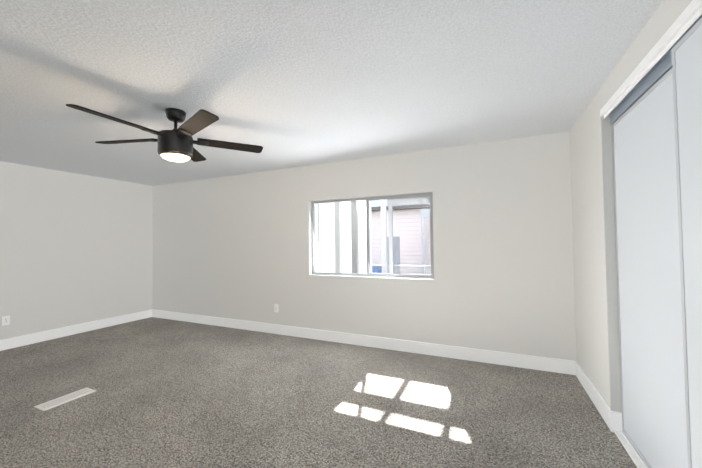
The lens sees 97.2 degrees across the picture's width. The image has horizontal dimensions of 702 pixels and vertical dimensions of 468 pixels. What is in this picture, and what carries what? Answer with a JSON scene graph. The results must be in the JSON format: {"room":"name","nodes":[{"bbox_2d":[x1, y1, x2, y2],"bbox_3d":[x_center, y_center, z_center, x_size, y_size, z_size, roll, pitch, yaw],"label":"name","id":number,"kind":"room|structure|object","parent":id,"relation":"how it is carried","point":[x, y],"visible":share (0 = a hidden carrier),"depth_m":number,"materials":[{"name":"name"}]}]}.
{"room":"empty bedroom","nodes":[
{"label":"empty bedroom","id":0,"kind":"room"},
{"bbox_2d":[0,161,152,339],"bbox_3d":[-4.718,0.272,3.684,0.120,2.440,4.887,-1,-2,24],"label":"wall","id":1,"kind":"structure","parent":0,"point":[75,249],"depth_m":4.64,"materials":[{"name":"white paint"}]},
{"bbox_2d":[2,316,9,325],"bbox_3d":[-4.477,1.124,4.014,0.010,0.115,0.070,-1,-2,24],"label":"electrical outlet","id":2,"kind":"object","parent":1,"relation":"attached to","point":[5,320],"visible":1,"depth_m":4.01,"materials":[{"name":"white plastic"}]},
{"bbox_2d":[0,309,151,350],"bbox_3d":[-4.644,1.420,3.626,0.014,0.140,4.647,-1,-2,24],"label":"baseboard","id":3,"kind":"structure","parent":1,"relation":"attached to","point":[19,341],"depth_m":4.61,"materials":[{"name":"white wood"}]},
{"bbox_2d":[0,317,636,467],"bbox_3d":[-1.374,1.443,2.146,7.429,0.060,4.887,-1,-2,24],"label":"floor","id":4,"kind":"structure","parent":0,"point":[168,393],"depth_m":2.52,"materials":[{"name":"carpet"}]},
{"bbox_2d":[34,387,95,410],"bbox_3d":[-2.486,1.438,2.703,0.155,0.007,0.365,-1,-2,24],"label":"air vent register","id":5,"kind":"object","parent":4,"relation":"on","point":[50,404],"visible":1,"depth_m":2.68,"materials":[{"name":"white metal"}]},
{"bbox_2d":[0,0,662,185],"bbox_3d":[-1.402,-1.065,2.214,7.429,0.080,4.887,-1,-2,24],"label":"ceiling","id":6,"kind":"structure","parent":0,"point":[284,84],"depth_m":2.03,"materials":[{"name":"white paint"}]},
{"bbox_2d":[66,104,262,161],"bbox_3d":[-1.476,-0.811,2.517,1.368,0.410,1.308,-1,-2,24],"label":"ceiling fan","id":7,"kind":"object","parent":6,"relation":"hanging from","point":[176,143],"visible":1,"depth_m":2.47,"materials":[{"name":"black metal"}]},
{"bbox_2d":[152,131,575,360],"bbox_3d":[-0.351,0.241,4.327,7.309,2.440,0.120,-1,-2,24],"label":"wall","id":8,"kind":"structure","parent":0,"point":[237,247],"depth_m":3.78,"materials":[{"name":"white paint"}]},
{"bbox_2d":[274,304,277,311],"bbox_3d":[-1.106,1.101,4.578,0.070,0.115,0.010,-1,-2,24],"label":"electrical outlet","id":9,"kind":"object","parent":8,"relation":"attached to","point":[275,307],"visible":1,"depth_m":4.58,"materials":[{"name":"white plastic"}]},
{"bbox_2d":[152,309,575,374],"bbox_3d":[-0.724,1.397,4.396,6.495,0.140,0.014,-1,-2,24],"label":"baseboard","id":10,"kind":"structure","parent":8,"relation":"attached to","point":[563,366],"depth_m":3.81,"materials":[{"name":"white wood"}]},
{"bbox_2d":[311,192,433,278],"bbox_3d":[0.226,0.037,4.095,1.720,1.044,0.045,-1,-2,24],"label":"sliding window","id":11,"kind":"structure","parent":8,"relation":"in","point":[398,197],"depth_m":3.98,"materials":[{"name":"glass"}]},
{"bbox_2d":[569,0,691,406],"bbox_3d":[1.322,0.130,0.956,0.120,2.440,4.647,-1,-2,24],"label":"wall","id":12,"kind":"structure","parent":0,"point":[591,327],"depth_m":2.46,"materials":[{"name":"white paint"}]},
{"bbox_2d":[575,361,609,428],"bbox_3d":[1.271,1.281,0.946,0.014,0.140,4.633,-1,-2,24],"label":"baseboard","id":13,"kind":"structure","parent":12,"relation":"attached to","point":[599,402],"depth_m":2.50,"materials":[{"name":"white wood"}]},
{"bbox_2d":[601,115,621,412],"bbox_3d":[1.450,0.243,1.263,0.106,2.228,2.025,-1,-2,24],"label":"door frame","id":14,"kind":"structure","parent":12,"relation":"attached to","point":[611,271],"depth_m":2.19,"materials":[{"name":"grey paint"}]},
{"bbox_2d":[612,68,687,467],"bbox_3d":[1.680,0.280,1.730,0.027,2.126,0.948,-1,-2,24],"label":"closet door","id":15,"kind":"structure","parent":12,"relation":"in","point":[653,403],"depth_m":1.71,"materials":[{"name":"white"}]},
{"bbox_2d":[600,0,701,467],"bbox_3d":[1.443,0.221,1.267,0.109,2.273,2.025,-1,-2,24],"label":"trim","id":16,"kind":"structure","parent":12,"relation":"attached to","point":[687,18],"depth_m":1.64,"materials":[{"name":"white wood"}]},
{"bbox_2d":[610,15,701,124],"bbox_3d":[1.445,-0.840,1.289,0.089,0.085,1.997,-1,-2,24],"label":"trim","id":17,"kind":"structure","parent":12,"relation":"attached to","point":[660,69],"depth_m":1.69,"materials":[{"name":"silver metal"}]},
{"bbox_2d":[671,18,701,467],"bbox_3d":[1.250,0.238,0.866,0.025,2.173,1.101,-1,-2,24],"label":"closet door","id":18,"kind":"structure","parent":12,"relation":"in","point":[686,50],"depth_m":1.30,"materials":[{"name":"white"}]},
{"label":"outside","id":19,"kind":"structure","parent":0,"visible":0},
{"bbox_3d":[6.056,2.498,21.195,55.000,0.100,35.983,-1,-2,24],"label":"ground","id":20,"kind":"structure","parent":19,"visible":0},
{"bbox_2d":[315,200,371,273],"bbox_3d":[-0.945,0.627,5.778,2.615,2.960,0.715,-1,-2,24],"label":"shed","id":21,"kind":"object","parent":20,"relation":"on","point":[351,214],"depth_m":5.13,"materials":[{"name":"white"}]},
{"bbox_2d":[372,266,381,272],"bbox_3d":[0.877,1.727,11.717,0.620,1.038,0.750,-1,-2,24],"label":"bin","id":22,"kind":"object","parent":20,"relation":"on","point":[377,269],"depth_m":11.37,"materials":[{"name":"blue plastic"}]},
{"bbox_2d":[334,197,429,274],"bbox_3d":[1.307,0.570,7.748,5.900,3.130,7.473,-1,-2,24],"label":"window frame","id":23,"kind":"structure","parent":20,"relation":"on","point":[338,243],"depth_m":5.71,"materials":[{"name":"white"}]},
{"bbox_2d":[371,204,430,274],"bbox_3d":[3.398,0.612,14.196,18.600,3.350,5.600,-1,-2,24],"label":"neighbor house","id":24,"kind":"structure","parent":20,"relation":"on","point":[404,245],"depth_m":12.03,"materials":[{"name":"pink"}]},
{"bbox_2d":[372,265,430,274],"bbox_3d":[1.931,1.499,8.503,5.025,1.300,0.054,-1,-2,24],"label":"fence","id":25,"kind":"object","parent":20,"relation":"on","point":[419,266],"depth_m":8.65,"materials":[{"name":"grey"}]}
]}

